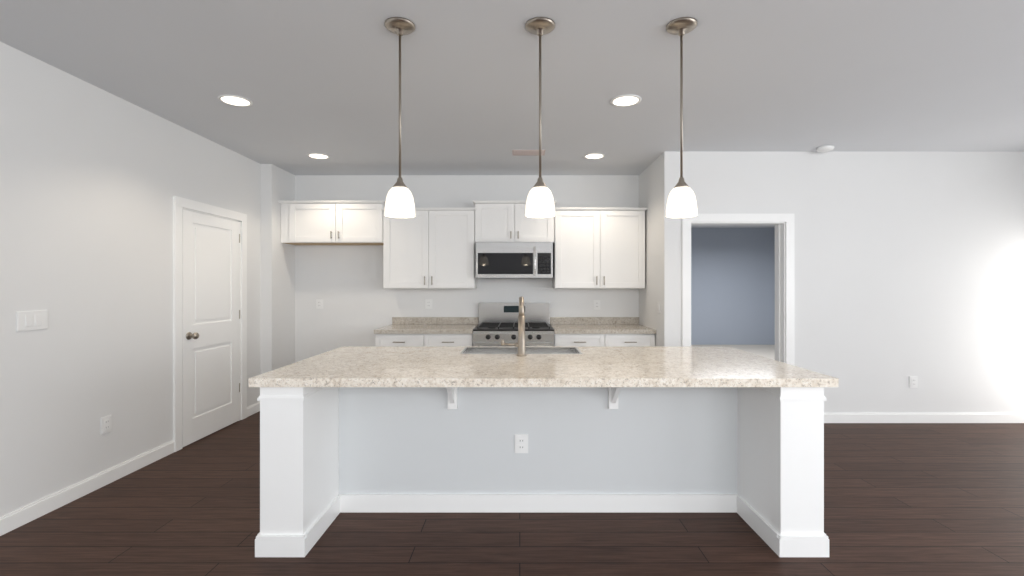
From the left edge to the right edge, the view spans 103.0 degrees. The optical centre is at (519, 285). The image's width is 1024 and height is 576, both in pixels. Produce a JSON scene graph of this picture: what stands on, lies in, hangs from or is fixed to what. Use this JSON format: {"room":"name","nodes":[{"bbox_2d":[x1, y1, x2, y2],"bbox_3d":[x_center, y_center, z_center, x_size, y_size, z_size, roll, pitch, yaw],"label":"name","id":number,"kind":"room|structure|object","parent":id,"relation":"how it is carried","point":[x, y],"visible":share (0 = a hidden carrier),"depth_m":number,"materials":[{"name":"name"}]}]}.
{"room":"kitchen","nodes":[
{"label":"kitchen","id":0,"kind":"room"},
{"bbox_2d":[0,411,1023,575],"bbox_3d":[1.650,1.413,3.250,9.300,0.060,12.700,0,0,0],"label":"floor","id":1,"kind":"structure","parent":0,"point":[923,499],"depth_m":2.30,"materials":[{"name":"brown wood"}]},
{"bbox_2d":[374,333,433,345],"bbox_3d":[-1.255,0.948,4.688,0.603,0.870,0.616,0,0,0],"label":"base cabinet","id":2,"kind":"object","parent":1,"relation":"on","point":[382,339],"depth_m":4.38,"materials":[{"name":"wood"}]},
{"bbox_2d":[374,325,476,332],"bbox_3d":[-1.032,0.491,4.673,1.056,0.043,0.646,0,0,0],"label":"countertop","id":3,"kind":"structure","parent":2,"relation":"on","point":[390,328],"depth_m":4.37,"materials":[{"name":"beige stone"}]},
{"bbox_2d":[434,333,472,345],"bbox_3d":[-0.807,0.948,4.688,0.602,0.870,0.616,0,0,0],"label":"drawer","id":4,"kind":"object","parent":1,"relation":"on","point":[440,339],"depth_m":4.38,"materials":[{"name":"wood"}]},
{"bbox_2d":[473,303,553,345],"bbox_3d":[-0.066,0.794,4.637,0.868,1.177,0.706,0,0,0],"label":"range","id":5,"kind":"object","parent":1,"relation":"on","point":[497,324],"visible":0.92,"depth_m":4.55,"materials":[{"name":"silver metal"}]},
{"bbox_2d":[255,388,828,556],"bbox_3d":[0.114,0.948,2.622,2.927,0.870,1.096,0,0,0],"label":"kitchen island","id":6,"kind":"object","parent":1,"relation":"on","point":[519,427],"depth_m":2.50,"materials":[{"name":"white wood"}]},
{"bbox_2d":[514,434,528,453],"bbox_3d":[0.010,0.968,2.495,0.083,0.115,0.010,0,0,0],"label":"outlet","id":7,"kind":"object","parent":6,"relation":"attached to","point":[521,441],"depth_m":2.49,"materials":[{"name":"white plastic"}]},
{"bbox_2d":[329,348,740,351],"bbox_3d":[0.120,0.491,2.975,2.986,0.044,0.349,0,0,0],"label":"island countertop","id":8,"kind":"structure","parent":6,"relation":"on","point":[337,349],"depth_m":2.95,"materials":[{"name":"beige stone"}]},
{"bbox_2d":[457,346,588,355],"bbox_3d":[0.010,0.595,2.940,0.880,0.257,0.340,0,0,0],"label":"sink","id":9,"kind":"object","parent":8,"relation":"in","point":[465,350],"depth_m":3.08,"materials":[{"name":"silver metal"}]},
{"bbox_2d":[249,352,838,387],"bbox_3d":[0.120,0.491,2.430,2.986,0.044,0.740,0,0,0],"label":"island countertop","id":10,"kind":"structure","parent":6,"relation":"on","point":[327,369],"depth_m":2.23,"materials":[{"name":"beige stone"}]},
{"bbox_2d":[501,316,528,355],"bbox_3d":[-0.040,0.334,2.745,0.175,0.270,0.060,0,0,0],"label":"faucet","id":11,"kind":"object","parent":10,"relation":"on","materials":[{"name":"silver metal"}]},
{"bbox_2d":[554,333,613,345],"bbox_3d":[0.683,0.948,4.688,0.619,0.870,0.616,0,0,0],"label":"base cabinet","id":12,"kind":"object","parent":1,"relation":"on","point":[560,339],"depth_m":4.38,"materials":[{"name":"wood"}]},
{"bbox_2d":[551,325,655,332],"bbox_3d":[0.914,0.491,4.673,1.090,0.043,0.646,0,0,0],"label":"countertop","id":13,"kind":"structure","parent":12,"relation":"on","point":[557,328],"depth_m":4.37,"materials":[{"name":"beige stone"}]},
{"bbox_2d":[614,333,655,345],"bbox_3d":[1.147,0.948,4.688,0.620,0.870,0.616,0,0,0],"label":"base cabinet","id":14,"kind":"object","parent":1,"relation":"on","point":[620,339],"depth_m":4.38,"materials":[{"name":"wood"}]},
{"bbox_2d":[691,345,774,359],"bbox_3d":[3.900,1.377,6.877,4.598,0.012,5.244,0,0,0],"label":"carpet floor","id":15,"kind":"structure","parent":1,"relation":"on","point":[767,351],"depth_m":8.91,"materials":[{"name":"beige carpet"}]},
{"bbox_2d":[0,41,1023,516],"bbox_3d":[1.650,0.013,3.250,9.300,2.740,12.700,0,0,0],"label":"wall","id":16,"kind":"structure","parent":0,"point":[908,265],"depth_m":4.11,"materials":[{"name":"paint"}]},
{"bbox_2d":[16,310,47,331],"bbox_3d":[-2.878,0.205,2.408,0.012,0.115,0.152,0,0,0],"label":"light switch","id":17,"kind":"object","parent":16,"relation":"attached to","point":[31,320],"visible":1,"depth_m":2.40,"materials":[{"name":"white plastic"}]},
{"bbox_2d":[101,415,111,434],"bbox_3d":[-2.879,0.966,2.836,0.010,0.115,0.070,0,0,0],"label":"outlet","id":18,"kind":"object","parent":16,"relation":"attached to","point":[106,424],"visible":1,"depth_m":2.83,"materials":[{"name":"white plastic"}]},
{"bbox_2d":[182,209,239,446],"bbox_3d":[-2.835,0.360,3.825,0.094,2.025,0.720,0,0,0],"label":"door","id":19,"kind":"structure","parent":16,"relation":"in","point":[210,327],"depth_m":3.76,"materials":[{"name":"white wood"}]},
{"bbox_2d":[316,299,322,308],"bbox_3d":[-2.457,0.223,4.995,0.083,0.115,0.010,0,0,0],"label":"electrical outlet","id":20,"kind":"object","parent":16,"relation":"attached to","point":[319,303],"visible":1,"depth_m":4.99,"materials":[{"name":"white plastic"}]},
{"bbox_2d":[279,201,384,244],"bbox_3d":[-2.167,-0.737,4.838,1.180,0.478,0.317,0,0,0],"label":"upper cabinet","id":21,"kind":"object","parent":16,"relation":"attached to","point":[302,222],"depth_m":4.69,"materials":[{"name":"white wood"}]},
{"bbox_2d":[425,299,431,308],"bbox_3d":[-1.117,0.223,4.995,0.083,0.115,0.010,0,0,0],"label":"electrical outlet","id":22,"kind":"object","parent":16,"relation":"attached to","point":[428,303],"visible":1,"depth_m":4.99,"materials":[{"name":"white plastic"}]},
{"bbox_2d":[383,205,476,287],"bbox_3d":[-1.048,-0.433,4.838,1.053,0.926,0.317,0,0,0],"label":"upper cabinet","id":23,"kind":"object","parent":16,"relation":"attached to","point":[436,248],"depth_m":4.69,"materials":[{"name":"white wood"}]},
{"bbox_2d":[0,196,1023,535],"bbox_3d":[1.233,0.317,1.000,8.234,2.132,8.000,0,0,0],"label":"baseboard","id":24,"kind":"structure","parent":16,"relation":"attached to","point":[784,224],"depth_m":4.09,"materials":[{"name":"white wood"}]},
{"bbox_2d":[391,317,637,324],"bbox_3d":[-0.051,0.426,4.985,3.020,0.086,0.022,0,0,0],"label":"backsplash","id":25,"kind":"structure","parent":16,"relation":"attached to","point":[395,320],"depth_m":4.97,"materials":[{"name":"beige stone"}]},
{"bbox_2d":[475,201,554,244],"bbox_3d":[-0.060,-0.737,4.838,0.917,0.478,0.317,0,0,0],"label":"upper cabinet","id":26,"kind":"object","parent":16,"relation":"attached to","point":[495,221],"depth_m":4.68,"materials":[{"name":"white wood"}]},
{"bbox_2d":[476,242,552,278],"bbox_3d":[-0.064,-0.290,4.775,0.871,0.405,0.444,0,0,0],"label":"microwave","id":27,"kind":"object","parent":26,"relation":"attached to","point":[514,260],"visible":1,"depth_m":4.60,"materials":[{"name":"silver metal"}]},
{"bbox_2d":[594,300,599,309],"bbox_3d":[0.947,0.233,4.995,0.083,0.115,0.010,0,0,0],"label":"electrical outlet","id":28,"kind":"object","parent":16,"relation":"attached to","point":[596,304],"visible":1,"depth_m":4.99,"materials":[{"name":"white plastic"}]},
{"bbox_2d":[552,208,646,287],"bbox_3d":[0.923,-0.433,4.838,1.045,0.926,0.317,0,0,0],"label":"upper cabinet","id":29,"kind":"object","parent":16,"relation":"attached to","point":[593,247],"depth_m":4.69,"materials":[{"name":"white wood"}]},
{"bbox_2d":[909,376,917,387],"bbox_3d":[3.974,0.972,4.109,0.083,0.115,0.010,0,0,0],"label":"outlet","id":30,"kind":"object","parent":16,"relation":"attached to","point":[913,381],"visible":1,"depth_m":4.11,"materials":[{"name":"white plastic"}]},
{"bbox_2d":[0,0,1023,227],"bbox_3d":[1.650,-1.387,3.250,9.300,0.060,12.700,0,0,0],"label":"ceiling","id":31,"kind":"structure","parent":0,"point":[305,77],"depth_m":2.63,"materials":[{"name":"paint"}]},
{"bbox_2d":[218,94,252,106],"bbox_3d":[-2.080,-1.353,2.980,0.225,0.007,0.190,0,0,0],"label":"recessed light","id":32,"kind":"object","parent":31,"relation":"in","point":[236,100],"visible":1,"depth_m":2.97,"materials":[{"name":"white plastic"}]},
{"bbox_2d":[307,153,329,158],"bbox_3d":[-2.100,-1.353,4.250,0.225,0.007,0.190,0,0,0],"label":"recessed light","id":33,"kind":"object","parent":31,"relation":"in","point":[318,156],"visible":1,"depth_m":4.25,"materials":[{"name":"white plastic"}]},
{"bbox_2d":[384,17,414,217],"bbox_3d":[-0.624,-0.861,2.120,0.158,0.993,0.133,0,0,0],"label":"pendant light","id":34,"kind":"object","parent":31,"relation":"hanging from","point":[399,202],"visible":1,"depth_m":2.09,"materials":[{"name":"white glass"}]},
{"bbox_2d":[512,150,544,154],"bbox_3d":[0.090,-1.351,4.140,0.330,0.010,0.160,0,0,0],"label":"ceiling vent","id":35,"kind":"object","parent":31,"relation":"in","point":[525,152],"visible":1,"depth_m":4.12,"materials":[{"name":"beige metal"}]},
{"bbox_2d":[525,17,554,217],"bbox_3d":[0.106,-0.861,2.120,0.158,0.993,0.133,0,0,0],"label":"pendant light","id":36,"kind":"object","parent":31,"relation":"hanging from","point":[540,202],"visible":1,"depth_m":2.09,"materials":[{"name":"white glass"}]},
{"bbox_2d":[583,153,604,158],"bbox_3d":[0.778,-1.353,4.250,0.225,0.007,0.190,0,0,0],"label":"recessed light","id":37,"kind":"object","parent":31,"relation":"in","point":[594,156],"visible":1,"depth_m":4.25,"materials":[{"name":"white plastic"}]},
{"bbox_2d":[610,94,641,106],"bbox_3d":[0.776,-1.353,2.980,0.225,0.007,0.190,0,0,0],"label":"recessed light","id":38,"kind":"object","parent":31,"relation":"in","point":[625,100],"visible":1,"depth_m":2.97,"materials":[{"name":"white plastic"}]},
{"bbox_2d":[666,17,697,217],"bbox_3d":[0.842,-0.861,2.120,0.158,0.993,0.133,0,0,0],"label":"pendant light","id":39,"kind":"object","parent":31,"relation":"hanging from","point":[681,202],"visible":1,"depth_m":2.10,"materials":[{"name":"white glass"}]},
{"bbox_2d":[816,145,833,151],"bbox_3d":[2.990,-1.338,3.986,0.152,0.037,0.128,0,0,0],"label":"smoke detector","id":40,"kind":"object","parent":31,"relation":"attached to","point":[826,148],"visible":0.98,"depth_m":3.95,"materials":[{"name":"white plastic"}]}
]}

